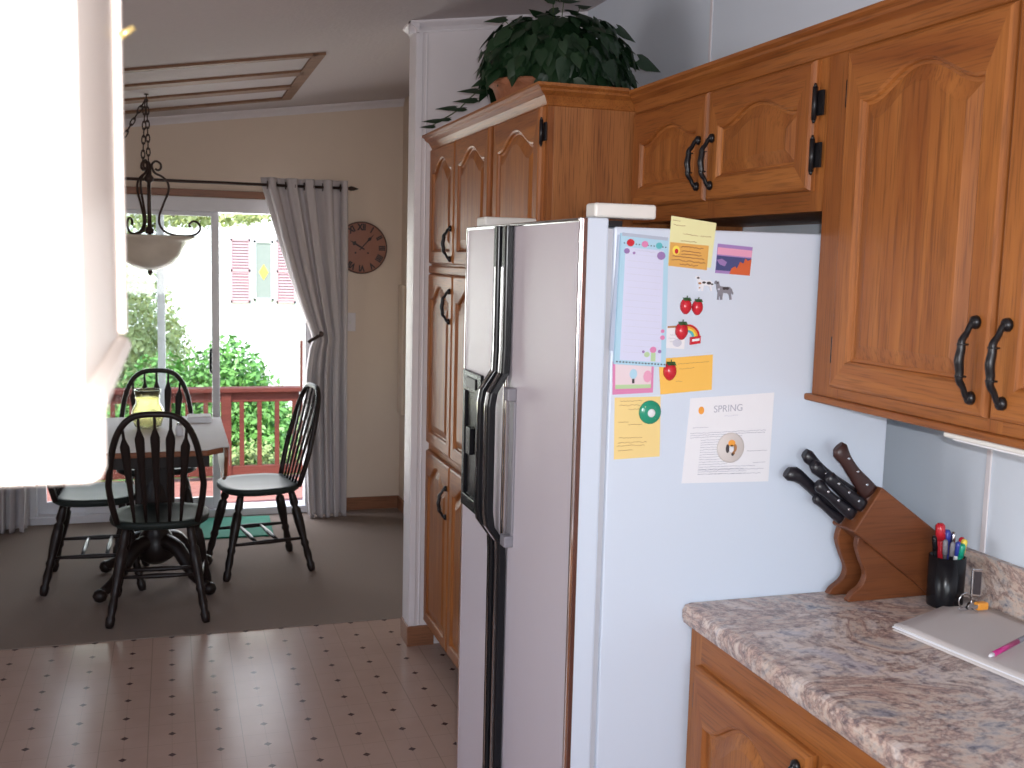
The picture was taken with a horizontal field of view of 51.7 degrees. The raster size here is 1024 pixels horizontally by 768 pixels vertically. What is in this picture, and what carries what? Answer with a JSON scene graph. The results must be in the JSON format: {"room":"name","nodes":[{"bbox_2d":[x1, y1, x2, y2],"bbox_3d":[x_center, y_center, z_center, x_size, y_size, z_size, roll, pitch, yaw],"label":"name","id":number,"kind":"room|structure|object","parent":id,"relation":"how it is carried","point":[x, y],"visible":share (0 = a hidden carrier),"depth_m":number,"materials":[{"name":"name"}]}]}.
{"room":"kitchen","nodes":[
{"label":"kitchen","id":0,"kind":"room"},
{"bbox_2d":[0,508,403,650],"bbox_3d":[-2.169,0.988,5.355,4.323,0.104,2.185,-1,7,-18],"label":"floor","id":1,"kind":"structure","parent":0,"point":[357,556],"depth_m":5.11,"materials":[{"name":"carpet"}]},
{"bbox_2d":[39,482,149,595],"bbox_3d":[-2.046,0.493,5.109,0.533,0.947,0.451,-1,7,-17],"label":"dining chair","id":2,"kind":"object","parent":1,"relation":"on","point":[91,494],"visible":0.39,"depth_m":5.01,"materials":[{"name":"brown wood"}]},
{"bbox_2d":[79,447,227,602],"bbox_3d":[-1.722,0.603,5.105,0.640,0.740,1.040,-1,7,-18],"label":"dining table","id":3,"kind":"object","parent":1,"relation":"on","point":[152,546],"visible":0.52,"depth_m":5.02,"materials":[{"name":"brown wood"}]},
{"bbox_2d":[105,416,229,464],"bbox_3d":[-1.699,0.272,5.072,0.622,0.082,1.032,-1,7,-18],"label":"tablecloth","id":4,"kind":"object","parent":3,"relation":"on","point":[212,435],"visible":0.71,"depth_m":5.01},
{"bbox_2d":[132,388,163,428],"bbox_3d":[-1.782,0.121,5.174,0.148,0.189,0.148,-1,7,-18],"label":"jar","id":5,"kind":"object","parent":4,"relation":"on","point":[147,399],"visible":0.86,"depth_m":5.12,"materials":[{"name":"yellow glass"}]},
{"bbox_2d":[175,422,182,435],"bbox_3d":[-1.572,0.212,4.999,0.036,0.061,0.035,-1,7,-18],"label":"salt shaker","id":6,"kind":"object","parent":4,"relation":"on","point":[179,428],"visible":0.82,"depth_m":4.99,"materials":[{"name":"white ceramic"}]},
{"bbox_2d":[187,413,211,422],"bbox_3d":[-1.609,0.176,5.438,0.120,0.031,0.120,-1,7,-18],"label":"box","id":7,"kind":"object","parent":4,"relation":"on","point":[191,418],"visible":0.93,"depth_m":5.39,"materials":[{"name":"white paper"}]},
{"bbox_2d":[113,368,196,552],"bbox_3d":[-1.966,0.409,5.855,0.451,0.947,0.533,-1,7,-18],"label":"dining chair","id":8,"kind":"object","parent":1,"relation":"on","point":[167,391],"visible":0.38,"depth_m":6.02,"materials":[{"name":"brown wood"}]},
{"bbox_2d":[105,411,211,628],"bbox_3d":[-1.564,0.553,4.694,0.451,0.947,0.533,0,7,-15],"label":"dining chair","id":9,"kind":"object","parent":1,"relation":"on","point":[169,515],"visible":0.99,"depth_m":4.53,"materials":[{"name":"brown wood"}]},
{"bbox_2d":[200,515,273,538],"bbox_3d":[-1.644,0.843,6.228,0.460,0.010,0.480,-1,7,-18],"label":"door mat","id":10,"kind":"object","parent":1,"relation":"on","point":[206,526],"visible":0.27,"depth_m":6.21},
{"bbox_2d":[206,382,320,581],"bbox_3d":[-1.271,0.473,5.448,0.533,0.947,0.451,-2,7,-28],"label":"dining chair","id":11,"kind":"object","parent":1,"relation":"on","point":[241,486],"visible":0.98,"depth_m":5.42,"materials":[{"name":"brown wood"}]},
{"bbox_2d":[0,618,457,767],"bbox_3d":[-0.796,1.515,1.102,4.323,0.100,6.815,-1,7,-18],"label":"floor","id":12,"kind":"structure","parent":0,"point":[349,694],"depth_m":3.81,"materials":[{"name":"tile"}]},
{"bbox_2d":[422,81,742,669],"bbox_3d":[0.147,0.134,3.732,0.680,2.086,1.396,-1,7,-18],"label":"pantry cabinet","id":13,"kind":"object","parent":12,"relation":"on","point":[541,151],"visible":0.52,"depth_m":3.56,"materials":[{"name":"brown wood"}]},
{"bbox_2d":[489,76,534,99],"bbox_3d":[0.062,-0.910,3.368,0.276,0.089,0.276,-1,7,-18],"label":"pot","id":14,"kind":"object","parent":13,"relation":"on","point":[500,86],"depth_m":3.26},
{"bbox_2d":[421,0,659,127],"bbox_3d":[-0.059,-1.068,3.546,1.030,0.364,0.532,6,8,35],"label":"ivy","id":15,"kind":"object","parent":13,"relation":"on","point":[526,51],"visible":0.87,"depth_m":3.25,"materials":[{"name":"green plant"}]},
{"bbox_2d":[456,203,886,767],"bbox_3d":[0.302,0.455,2.589,0.776,1.717,0.821,-1,7,-18],"label":"refrigerator","id":16,"kind":"object","parent":12,"relation":"on","point":[580,565],"visible":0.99,"depth_m":2.18,"materials":[{"name":"white metal"}]},
{"bbox_2d":[609,235,619,350],"bbox_3d":[0.202,-0.174,2.044,0.022,0.227,0.003,-1,7,-18],"label":"pad","id":17,"kind":"object","parent":16,"relation":"attached to","point":[613,315],"visible":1,"depth_m":2.04,"materials":[{"name":"grey paper"}]},
{"bbox_2d":[612,364,653,394],"bbox_3d":[0.237,-0.012,2.076,0.088,0.065,0.002,-1,7,-18],"label":"greeting card","id":18,"kind":"object","parent":16,"relation":"attached to","point":[626,379],"visible":1,"depth_m":2.08,"materials":[{"name":"pink paper"}]},
{"bbox_2d":[615,384,650,388],"bbox_3d":[0.238,0.005,2.077,0.076,0.008,0.001,-1,7,-18],"label":"print","id":19,"kind":"object","parent":18,"relation":"attached to","point":[617,386],"depth_m":2.08},
{"bbox_2d":[630,369,636,378],"bbox_3d":[0.238,-0.020,2.074,0.016,0.020,0.001,-1,7,-18],"label":"print","id":20,"kind":"object","parent":18,"relation":"on","point":[633,372],"depth_m":2.07,"materials":[{"name":"blue paper"}]},
{"bbox_2d":[615,364,651,384],"bbox_3d":[0.238,-0.015,2.075,0.077,0.050,0.001,-1,7,-18],"label":"picture","id":21,"kind":"object","parent":18,"relation":"attached to","point":[624,374],"depth_m":2.07},
{"bbox_2d":[643,370,651,381],"bbox_3d":[0.267,-0.015,2.084,0.018,0.024,0.001,-1,7,-18],"label":"print","id":22,"kind":"object","parent":18,"relation":"on","point":[647,374],"depth_m":2.08},
{"bbox_2d":[614,396,660,458],"bbox_3d":[0.248,0.087,2.092,0.102,0.124,0.001,-1,7,-18],"label":"note","id":23,"kind":"object","parent":16,"relation":"attached to","point":[633,438],"visible":1,"depth_m":2.09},
{"bbox_2d":[613,232,668,366],"bbox_3d":[0.253,-0.162,2.057,0.110,0.260,0.007,-1,7,-18],"label":"notepad","id":24,"kind":"object","parent":16,"relation":"attached to","point":[642,285],"visible":1,"depth_m":2.05,"materials":[{"name":"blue paper"}]},
{"bbox_2d":[627,239,633,245],"bbox_3d":[0.228,-0.272,2.032,0.016,0.014,0.001,-1,7,-18],"label":"flower","id":25,"kind":"object","parent":24,"relation":"on","point":[630,242],"depth_m":2.03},
{"bbox_2d":[657,252,664,259],"bbox_3d":[0.290,-0.249,2.055,0.018,0.016,0.001,-1,7,-18],"label":"flower","id":26,"kind":"object","parent":24,"relation":"on","point":[660,255],"depth_m":2.05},
{"bbox_2d":[639,400,660,423],"bbox_3d":[0.274,0.056,2.091,0.047,0.047,0.010,-1,7,-18],"label":"round magnet","id":27,"kind":"object","parent":16,"relation":"attached to","point":[649,411],"visible":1,"depth_m":2.09,"materials":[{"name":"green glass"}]},
{"bbox_2d":[663,360,676,380],"bbox_3d":[0.314,-0.027,2.091,0.028,0.042,0.013,-1,7,-18],"label":"magnet","id":28,"kind":"object","parent":16,"relation":"attached to","point":[669,372],"visible":1,"depth_m":2.09},
{"bbox_2d":[666,326,684,348],"bbox_3d":[0.313,-0.093,2.091,0.067,0.048,0.001,-1,7,-18],"label":"card","id":29,"kind":"object","parent":16,"relation":"attached to","point":[672,341],"visible":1,"depth_m":2.09,"materials":[{"name":"white paper"}]},
{"bbox_2d":[673,339,681,346],"bbox_3d":[0.328,-0.082,2.097,0.020,0.016,0.001,-1,7,-18],"label":"print","id":30,"kind":"object","parent":29,"relation":"on","point":[676,342],"depth_m":2.10},
{"bbox_2d":[675,320,687,339],"bbox_3d":[0.337,-0.107,2.090,0.027,0.041,0.012,-1,7,-18],"label":"magnet","id":31,"kind":"object","parent":16,"relation":"attached to","point":[681,330],"visible":1,"depth_m":2.09},
{"bbox_2d":[659,355,712,393],"bbox_3d":[0.346,-0.019,2.110,0.120,0.079,0.002,-1,7,-18],"label":"note","id":32,"kind":"object","parent":16,"relation":"attached to","point":[694,373],"visible":1,"depth_m":2.11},
{"bbox_2d":[680,296,691,313],"bbox_3d":[0.345,-0.156,2.088,0.024,0.037,0.011,-1,7,-18],"label":"magnet","id":33,"kind":"object","parent":16,"relation":"attached to","point":[685,305],"visible":1,"depth_m":2.08},
{"bbox_2d":[668,242,708,269],"bbox_3d":[0.348,-0.251,2.081,0.086,0.053,0.002,-1,7,-18],"label":"business card","id":34,"kind":"object","parent":16,"relation":"attached to","point":[693,256],"visible":1,"depth_m":2.08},
{"bbox_2d":[672,246,679,254],"bbox_3d":[0.322,-0.262,2.072,0.016,0.018,0.001,-1,7,-18],"label":"print","id":35,"kind":"object","parent":34,"relation":"on","point":[675,249],"depth_m":2.07},
{"bbox_2d":[675,246,704,265],"bbox_3d":[0.348,-0.251,2.081,0.074,0.040,0.001,-1,7,-18],"label":"print","id":36,"kind":"object","parent":34,"relation":"attached to","point":[684,255],"depth_m":2.08},
{"bbox_2d":[668,216,715,267],"bbox_3d":[0.355,-0.280,2.081,0.102,0.099,0.001,-1,7,-18],"label":"sticky note","id":37,"kind":"object","parent":16,"relation":"attached to","point":[682,230],"visible":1,"depth_m":2.08,"materials":[{"name":"paper"}]},
{"bbox_2d":[687,324,700,344],"bbox_3d":[0.357,-0.098,2.101,0.038,0.041,0.006,-1,7,-18],"label":"magnet","id":38,"kind":"object","parent":16,"relation":"attached to","point":[696,338],"visible":1,"depth_m":2.10,"materials":[{"name":"multicoloured plastic"}]},
{"bbox_2d":[692,297,702,314],"bbox_3d":[0.369,-0.154,2.096,0.024,0.036,0.011,-1,7,-18],"label":"magnet","id":39,"kind":"object","parent":16,"relation":"attached to","point":[697,306],"visible":1,"depth_m":2.09},
{"bbox_2d":[695,276,713,290],"bbox_3d":[0.382,-0.200,2.099,0.041,0.030,0.004,-1,7,-18],"label":"magnet","id":40,"kind":"object","parent":16,"relation":"attached to","point":[701,283],"visible":1,"depth_m":2.10,"materials":[{"name":"white plastic"}]},
{"bbox_2d":[714,281,732,299],"bbox_3d":[0.423,-0.187,2.113,0.043,0.038,0.004,-1,7,-18],"label":"magnet","id":41,"kind":"object","parent":16,"relation":"attached to","point":[720,289],"visible":1,"depth_m":2.11},
{"bbox_2d":[681,393,773,482],"bbox_3d":[0.441,0.111,2.157,0.203,0.186,0.002,-1,7,-18],"label":"newsletter","id":42,"kind":"object","parent":16,"relation":"attached to","point":[749,416],"visible":1,"depth_m":2.16,"materials":[{"name":"white paper"}]},
{"bbox_2d":[690,427,765,474],"bbox_3d":[0.443,0.136,2.160,0.179,0.100,0.001,-1,7,-18],"label":"print","id":43,"kind":"object","parent":42,"relation":"attached to","point":[704,458],"depth_m":2.16},
{"bbox_2d":[717,433,743,462],"bbox_3d":[0.447,0.130,2.158,0.062,0.062,0.006,-1,7,-18],"label":"magnet","id":44,"kind":"object","parent":16,"relation":"attached to","point":[730,447],"visible":1,"depth_m":2.16},
{"bbox_2d":[728,440,734,446],"bbox_3d":[0.448,0.121,2.155,0.016,0.014,0.002,-1,7,-18],"label":"print","id":45,"kind":"object","parent":44,"relation":"on","point":[731,443],"depth_m":2.15},
{"bbox_2d":[715,244,752,275],"bbox_3d":[0.444,-0.248,2.113,0.081,0.062,0.003,-1,7,-18],"label":"magnet","id":46,"kind":"object","parent":16,"relation":"attached to","point":[730,259],"visible":1,"depth_m":2.11},
{"bbox_2d":[686,628,885,767],"bbox_3d":[0.956,1.050,1.277,0.664,0.868,2.185,-1,7,-18],"label":"base cabinet","id":47,"kind":"object","parent":12,"relation":"on","point":[737,719],"visible":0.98,"depth_m":1.95,"materials":[{"name":"brown wood"}]},
{"bbox_2d":[682,547,1023,767],"bbox_3d":[0.984,0.545,1.225,0.630,0.148,2.188,-1,7,-18],"label":"countertop","id":48,"kind":"structure","parent":47,"relation":"on","point":[904,701],"depth_m":1.82,"materials":[{"name":"stone"}]},
{"bbox_2d":[825,486,934,601],"bbox_3d":[0.802,0.329,2.243,0.257,0.242,0.078,-1,7,-18],"label":"knife block","id":49,"kind":"object","parent":48,"relation":"on","point":[883,551],"visible":0.94,"depth_m":2.21,"materials":[{"name":"brown wood"}]},
{"bbox_2d":[783,467,838,511],"bbox_3d":[0.643,0.235,2.207,0.182,0.132,0.024,-1,7,-18],"label":"kitchen knife","id":50,"kind":"object","parent":49,"relation":"in","point":[794,474],"visible":0.57,"depth_m":2.18,"materials":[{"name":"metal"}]},
{"bbox_2d":[812,494,844,523],"bbox_3d":[0.670,0.269,2.205,0.105,0.086,0.017,-1,7,-18],"label":"kitchen knife","id":51,"kind":"object","parent":49,"relation":"in","point":[834,514],"visible":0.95,"depth_m":2.19,"materials":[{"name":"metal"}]},
{"bbox_2d":[801,449,857,492],"bbox_3d":[0.674,0.199,2.210,0.164,0.132,0.022,-1,7,-18],"label":"kitchen knife","id":52,"kind":"object","parent":49,"relation":"in","point":[808,456],"visible":0.38,"depth_m":2.18,"materials":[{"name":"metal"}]},
{"bbox_2d":[809,460,858,501],"bbox_3d":[0.680,0.215,2.192,0.150,0.122,0.022,-1,7,-18],"label":"kitchen knife","id":53,"kind":"object","parent":49,"relation":"in","point":[816,467],"visible":0.4,"depth_m":2.17,"materials":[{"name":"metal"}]},
{"bbox_2d":[814,479,857,519],"bbox_3d":[0.678,0.247,2.179,0.132,0.108,0.021,-1,7,-18],"label":"kitchen knife","id":54,"kind":"object","parent":49,"relation":"in","point":[846,509],"visible":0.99,"depth_m":2.17,"materials":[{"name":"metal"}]},
{"bbox_2d":[825,472,867,511],"bbox_3d":[0.696,0.230,2.170,0.129,0.106,0.021,-1,7,-18],"label":"kitchen knife","id":55,"kind":"object","parent":49,"relation":"in","point":[859,503],"visible":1,"depth_m":2.16,"materials":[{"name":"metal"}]},
{"bbox_2d":[833,442,876,500],"bbox_3d":[0.714,0.190,2.175,0.129,0.146,0.023,-1,7,-18],"label":"kitchen knife","id":56,"kind":"object","parent":49,"relation":"in","point":[865,487],"visible":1,"depth_m":2.16,"materials":[{"name":"wood"}]},
{"bbox_2d":[926,551,966,607],"bbox_3d":[0.898,0.407,2.190,0.069,0.106,0.069,-1,7,-18],"label":"pen cup","id":57,"kind":"object","parent":48,"relation":"on","point":[945,578],"visible":0.81,"depth_m":2.16,"materials":[{"name":"black plastic"}]},
{"bbox_2d":[932,535,937,556],"bbox_3d":[0.876,0.382,2.185,0.026,0.140,0.010,1,7,-2],"label":"pen","id":58,"kind":"object","parent":57,"relation":"in","point":[934,538],"visible":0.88,"depth_m":2.18,"materials":[{"name":"black plastic"}]},
{"bbox_2d":[935,523,945,558],"bbox_3d":[0.889,0.369,2.195,0.019,0.164,0.028,-4,9,-40],"label":"marker","id":59,"kind":"object","parent":57,"relation":"in","point":[940,531],"visible":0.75,"depth_m":2.19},
{"bbox_2d":[942,539,947,558],"bbox_3d":[0.888,0.385,2.172,0.010,0.138,0.025,7,8,39],"label":"pen","id":60,"kind":"object","parent":57,"relation":"in","point":[945,541],"visible":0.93,"depth_m":2.16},
{"bbox_2d":[946,529,950,559],"bbox_3d":[0.903,0.377,2.201,0.014,0.148,0.025,2,7,9],"label":"pen","id":61,"kind":"object","parent":57,"relation":"in","point":[948,532],"visible":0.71,"depth_m":2.19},
{"bbox_2d":[949,542,954,559],"bbox_3d":[0.897,0.387,2.168,0.009,0.134,0.025,2,7,5],"label":"pen","id":62,"kind":"object","parent":57,"relation":"in","point":[952,544],"visible":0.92,"depth_m":2.15,"materials":[{"name":"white plastic"}]},
{"bbox_2d":[951,532,955,541],"bbox_3d":[0.911,0.379,2.201,0.010,0.144,0.028,8,9,43],"label":"pen","id":63,"kind":"object","parent":57,"relation":"in","point":[953,534],"visible":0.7,"depth_m":2.20,"materials":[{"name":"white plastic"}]},
{"bbox_2d":[953,541,960,559],"bbox_3d":[0.907,0.388,2.175,0.011,0.133,0.023,-4,9,-40],"label":"pen","id":64,"kind":"object","parent":57,"relation":"in","point":[957,544],"visible":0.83,"depth_m":2.16,"materials":[{"name":"blue plastic"}]},
{"bbox_2d":[957,543,965,559],"bbox_3d":[0.913,0.390,2.175,0.015,0.130,0.030,-5,9,-43],"label":"highlighter","id":65,"kind":"object","parent":57,"relation":"in","point":[960,556],"visible":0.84,"depth_m":2.16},
{"bbox_2d":[892,597,1023,684],"bbox_3d":[0.915,0.476,1.976,0.288,0.015,0.436,-2,7,-25],"label":"paper pad","id":66,"kind":"object","parent":48,"relation":"on","point":[969,636],"visible":0.88,"depth_m":1.99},
{"bbox_2d":[958,569,988,612],"bbox_3d":[0.923,0.417,2.126,0.076,0.084,0.029,-1,7,-18],"label":"keychain","id":67,"kind":"object","parent":66,"relation":"on","point":[977,574],"visible":1,"depth_m":2.14,"materials":[{"name":"metal"}]},
{"bbox_2d":[973,571,981,594],"bbox_3d":[0.943,0.403,2.141,0.017,0.050,0.002,-1,7,-18],"label":"picture","id":68,"kind":"object","parent":67,"relation":"attached to","point":[977,575],"depth_m":2.14},
{"bbox_2d":[988,635,1023,656],"bbox_3d":[0.901,0.473,1.914,0.158,0.012,0.010,-4,9,-40],"label":"pen","id":69,"kind":"object","parent":66,"relation":"on","point":[1019,640],"visible":1,"depth_m":1.90,"materials":[{"name":"pink plastic"}]},
{"bbox_2d":[124,107,402,497],"bbox_3d":[-2.456,-0.514,6.190,4.323,2.681,0.120,-1,7,-18],"label":"wall","id":70,"kind":"structure","parent":0,"point":[363,148],"depth_m":6.53,"materials":[{"name":"paint"}]},
{"bbox_2d":[29,194,309,525],"bbox_3d":[-2.039,-0.151,6.365,1.615,1.930,0.168,-1,7,-18],"label":"door","id":71,"kind":"structure","parent":70,"relation":"in","point":[42,512],"depth_m":6.33,"materials":[{"name":"white plastic"}]},
{"bbox_2d":[27,333,311,525],"bbox_3d":[-2.020,-0.146,6.307,1.695,1.936,0.012,-1,7,-18],"label":"trim","id":72,"kind":"structure","parent":70,"relation":"attached to","point":[28,512],"depth_m":6.15,"materials":[{"name":"white paint"}]},
{"bbox_2d":[125,186,264,198],"bbox_3d":[-1.994,-1.124,6.187,1.815,0.041,0.025,-1,7,-18],"label":"trim","id":73,"kind":"structure","parent":70,"relation":"attached to","point":[129,190],"depth_m":6.23,"materials":[{"name":"brown wood"}]},
{"bbox_2d":[125,177,357,190],"bbox_3d":[-2.002,-1.171,6.105,2.220,0.040,0.165,-1,7,-18],"label":"curtain rod","id":74,"kind":"object","parent":70,"relation":"attached to","point":[351,188],"visible":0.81,"depth_m":6.14,"materials":[{"name":"brown metal"}]},
{"bbox_2d":[0,486,26,533],"bbox_3d":[-2.726,-0.179,5.924,0.511,2.052,0.074,-1,7,-18],"label":"curtain","id":75,"kind":"object","parent":74,"relation":"hanging from","point":[13,500],"visible":0.15,"depth_m":6.00,"materials":[{"name":"fabric"}]},
{"bbox_2d":[260,177,347,517],"bbox_3d":[-1.253,-0.197,6.394,0.513,2.052,0.074,-1,7,-18],"label":"curtain","id":76,"kind":"object","parent":74,"relation":"hanging from","point":[310,224],"visible":0.91,"depth_m":6.39,"materials":[{"name":"fabric"}]},
{"bbox_2d":[124,98,404,127],"bbox_3d":[-2.522,-1.446,5.971,3.885,0.588,0.036,-1,7,-18],"label":"trim","id":77,"kind":"structure","parent":70,"relation":"attached to","point":[242,114],"depth_m":6.29,"materials":[{"name":"white paint"}]},
{"bbox_2d":[307,331,323,343],"bbox_3d":[-1.200,-0.294,6.449,0.099,0.082,0.222,0,7,-12],"label":"tieback","id":78,"kind":"object","parent":70,"relation":"attached to","point":[320,334],"visible":0.81,"depth_m":6.35,"materials":[{"name":"brown metal"}]},
{"bbox_2d":[347,313,355,330],"bbox_3d":[-1.010,-0.387,6.602,0.070,0.115,0.014,-1,7,-18],"label":"light switch","id":79,"kind":"object","parent":70,"relation":"attached to","point":[351,316],"visible":0.8,"depth_m":6.61,"materials":[{"name":"white paint"}]},
{"bbox_2d":[348,221,386,273],"bbox_3d":[-0.934,-0.845,6.558,0.322,0.322,0.032,-1,7,-18],"label":"wall clock","id":80,"kind":"object","parent":70,"relation":"attached to","point":[367,245],"visible":0.76,"depth_m":6.56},
{"bbox_2d":[346,495,398,509],"bbox_3d":[-0.982,0.762,6.754,0.525,0.081,0.012,-1,7,-18],"label":"baseboard","id":81,"kind":"structure","parent":70,"relation":"attached to","point":[372,502],"depth_m":6.78,"materials":[{"name":"brown wood"}]},
{"bbox_2d":[122,0,605,118],"bbox_3d":[-1.069,-1.035,1.855,4.323,0.725,9.000,-1,7,-18],"label":"ceiling","id":82,"kind":"structure","parent":0,"point":[365,43],"depth_m":4.19,"materials":[{"name":"paint"}]},
{"bbox_2d":[0,0,135,486],"bbox_3d":[-0.542,-0.356,0.494,0.678,0.773,0.363,-1,7,-18],"label":"upper cabinet","id":83,"kind":"object","parent":82,"relation":"hanging from","point":[64,353],"visible":1,"depth_m":0.46,"materials":[{"name":"white wood"}]},
{"bbox_2d":[125,94,200,275],"bbox_3d":[-1.814,-0.984,5.248,0.471,0.887,0.450,5,8,30],"label":"pendant light","id":84,"kind":"object","parent":82,"relation":"hanging from","point":[149,252],"visible":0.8,"depth_m":5.20,"materials":[{"name":"white glass"}]},
{"bbox_2d":[123,52,325,113],"bbox_3d":[-1.925,-1.388,5.086,1.820,0.267,1.653,-1,7,-18],"label":"trim","id":85,"kind":"structure","parent":82,"relation":"attached to","point":[302,75],"depth_m":4.97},
{"bbox_2d":[399,96,408,500],"bbox_3d":[-0.301,-0.376,5.615,0.100,2.644,2.315,-1,7,-18],"label":"wall","id":86,"kind":"structure","parent":0,"point":[406,102],"depth_m":6.57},
{"bbox_2d":[397,496,403,514],"bbox_3d":[-0.386,0.893,5.745,0.012,0.081,2.288,-1,7,-18],"label":"baseboard","id":87,"kind":"structure","parent":86,"relation":"attached to","point":[400,503],"depth_m":6.72,"materials":[{"name":"brown wood"}]},
{"bbox_2d":[397,285,405,414],"bbox_3d":[-0.694,-0.215,6.643,0.022,0.810,0.130,-1,7,-18],"label":"trim","id":88,"kind":"structure","parent":86,"relation":"attached to","point":[402,288],"depth_m":6.61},
{"bbox_2d":[415,27,582,642],"bbox_3d":[-0.035,-0.249,4.432,0.795,2.677,0.113,-1,7,-18],"label":"wall partition","id":89,"kind":"structure","parent":0,"point":[453,63],"depth_m":4.21,"materials":[{"name":"paint"}]},
{"bbox_2d":[403,21,419,38],"bbox_3d":[-0.397,-1.393,4.156,0.036,0.045,0.147,-1,7,-18],"label":"trim","id":90,"kind":"structure","parent":89,"relation":"attached to","point":[416,25],"depth_m":4.13,"materials":[{"name":"white paint"}]},
{"bbox_2d":[402,33,427,625],"bbox_3d":[-0.397,-0.194,4.321,0.048,2.405,0.123,-1,7,-18],"label":"trim","id":91,"kind":"structure","parent":89,"relation":"attached to","point":[416,42],"depth_m":4.28,"materials":[{"name":"white paint"}]},
{"bbox_2d":[400,617,433,646],"bbox_3d":[-0.402,1.042,4.472,0.114,0.085,0.135,-1,7,-18],"label":"baseboard","id":92,"kind":"structure","parent":89,"relation":"attached to","point":[418,635],"depth_m":4.41,"materials":[{"name":"brown wood"}]},
{"bbox_2d":[409,11,587,33],"bbox_3d":[-0.047,-1.437,4.202,0.731,0.146,0.036,-1,7,-18],"label":"trim","id":93,"kind":"structure","parent":89,"relation":"attached to","point":[468,23],"depth_m":4.16,"materials":[{"name":"white paint"}]},
{"bbox_2d":[587,0,1023,567],"bbox_3d":[1.286,0.125,1.473,0.100,2.677,6.370,-1,7,-18],"label":"wall","id":94,"kind":"structure","parent":0,"point":[939,478],"depth_m":2.53,"materials":[{"name":"paint"}]},
{"bbox_2d":[708,0,713,61],"bbox_3d":[0.623,-1.111,3.317,0.004,0.457,0.014,-1,7,-18],"label":"trim","id":95,"kind":"structure","parent":94,"relation":"attached to","point":[711,3],"depth_m":3.31,"materials":[{"name":"white paint"}]},
{"bbox_2d":[631,57,830,226],"bbox_3d":[0.636,-0.571,2.618,0.414,0.328,0.930,-1,7,-18],"label":"upper cabinet","id":96,"kind":"object","parent":94,"relation":"attached to","point":[751,153],"visible":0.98,"depth_m":2.44,"materials":[{"name":"brown wood"}]},
{"bbox_2d":[804,0,1023,449],"bbox_3d":[0.924,-0.266,1.732,0.414,0.716,1.012,-1,7,-18],"label":"upper cabinet","id":97,"kind":"object","parent":94,"relation":"attached to","point":[920,313],"visible":1,"depth_m":1.82,"materials":[{"name":"brown wood"}]},
{"bbox_2d":[629,0,1018,113],"bbox_3d":[0.633,-0.680,2.085,0.065,0.056,1.954,-1,7,-18],"label":"crown molding","id":98,"kind":"structure","parent":97,"relation":"attached to","point":[883,20],"depth_m":2.13,"materials":[{"name":"brown wood"}]},
{"bbox_2d":[944,432,1023,456],"bbox_3d":[0.862,0.120,1.550,0.078,0.012,0.575,-1,7,-18],"label":"light","id":99,"kind":"object","parent":97,"relation":"attached to","point":[989,445],"visible":0.5,"depth_m":1.72,"materials":[{"name":"white plastic"}]},
{"bbox_2d":[953,439,1023,456],"bbox_3d":[0.861,0.125,1.550,0.071,0.003,0.535,-1,7,-18],"label":"diffuser","id":100,"kind":"object","parent":99,"relation":"attached to","point":[989,445],"depth_m":1.70,"materials":[{"name":"white plastic"}]},
{"bbox_2d":[979,449,992,552],"bbox_3d":[0.995,0.192,2.210,0.004,0.329,0.014,-1,7,-18],"label":"trim","id":101,"kind":"structure","parent":94,"relation":"attached to","point":[989,451],"depth_m":2.21,"materials":[{"name":"white paint"}]},
{"label":"outside","id":102,"kind":"structure","parent":0,"visible":0},
{"bbox_2d":[96,408,299,481],"bbox_3d":[-4.714,0.428,17.957,14.000,0.100,23.280,-1,7,-18],"label":"lawn","id":103,"kind":"structure","parent":102,"point":[291,408],"depth_m":15.47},
{"bbox_2d":[94,263,195,481],"bbox_3d":[-4.360,-0.128,11.426,1.896,2.704,1.575,0,7,-15],"label":"tree","id":104,"kind":"object","parent":103,"relation":"on","point":[139,336],"visible":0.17,"depth_m":11.34,"materials":[{"name":"green plant"}]},
{"bbox_2d":[47,474,302,502],"bbox_3d":[-2.866,1.320,7.910,3.350,0.624,2.893,-1,7,-18],"label":"deck","id":105,"kind":"object","parent":103,"relation":"on","point":[194,482],"visible":0.02,"depth_m":8.82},
{"bbox_2d":[99,340,302,479],"bbox_3d":[-3.325,0.245,9.008,3.175,1.236,0.140,-1,7,-18],"label":"deck railing","id":106,"kind":"object","parent":105,"relation":"on","point":[241,394],"visible":0.37,"depth_m":9.31,"materials":[{"name":"paint"}]},
{"bbox_2d":[126,213,271,233],"bbox_3d":[-3.904,-0.479,10.269,3.267,3.513,1.190,-1,7,-18],"label":"tree","id":107,"kind":"object","parent":103,"relation":"on","point":[230,220],"visible":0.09,"depth_m":10.16,"materials":[{"name":"green plant"}]},
{"bbox_2d":[107,334,299,480],"bbox_3d":[-3.104,0.410,10.729,1.964,1.848,1.260,-1,7,-18],"label":"shrub","id":108,"kind":"object","parent":103,"relation":"on","point":[200,376],"visible":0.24,"depth_m":10.51,"materials":[{"name":"green plant"}]},
{"bbox_2d":[126,214,302,407],"bbox_3d":[-2.860,-3.512,20.862,11.600,7.150,7.000,-1,7,-18],"label":"house","id":109,"kind":"structure","parent":103,"relation":"on","point":[258,301],"depth_m":17.39,"materials":[{"name":"white"}]},
{"bbox_2d":[230,238,249,302],"bbox_3d":[-4.454,-1.856,17.345,0.315,1.050,0.038,-1,7,-18],"label":"shutter","id":110,"kind":"object","parent":109,"relation":"hanging from","point":[239,247],"depth_m":17.34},
{"bbox_2d":[276,240,295,303],"bbox_3d":[-3.754,-1.865,17.570,0.315,1.050,0.038,-1,7,-18],"label":"shutter","id":111,"kind":"object","parent":109,"relation":"hanging from","point":[285,293],"depth_m":17.57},
{"bbox_2d":[174,438,299,478],"bbox_3d":[-2.631,0.942,10.102,1.397,0.846,0.649,-1,7,-18],"label":"shrub","id":112,"kind":"object","parent":103,"relation":"on","point":[268,458],"visible":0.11,"depth_m":10.03,"materials":[{"name":"green plant"}]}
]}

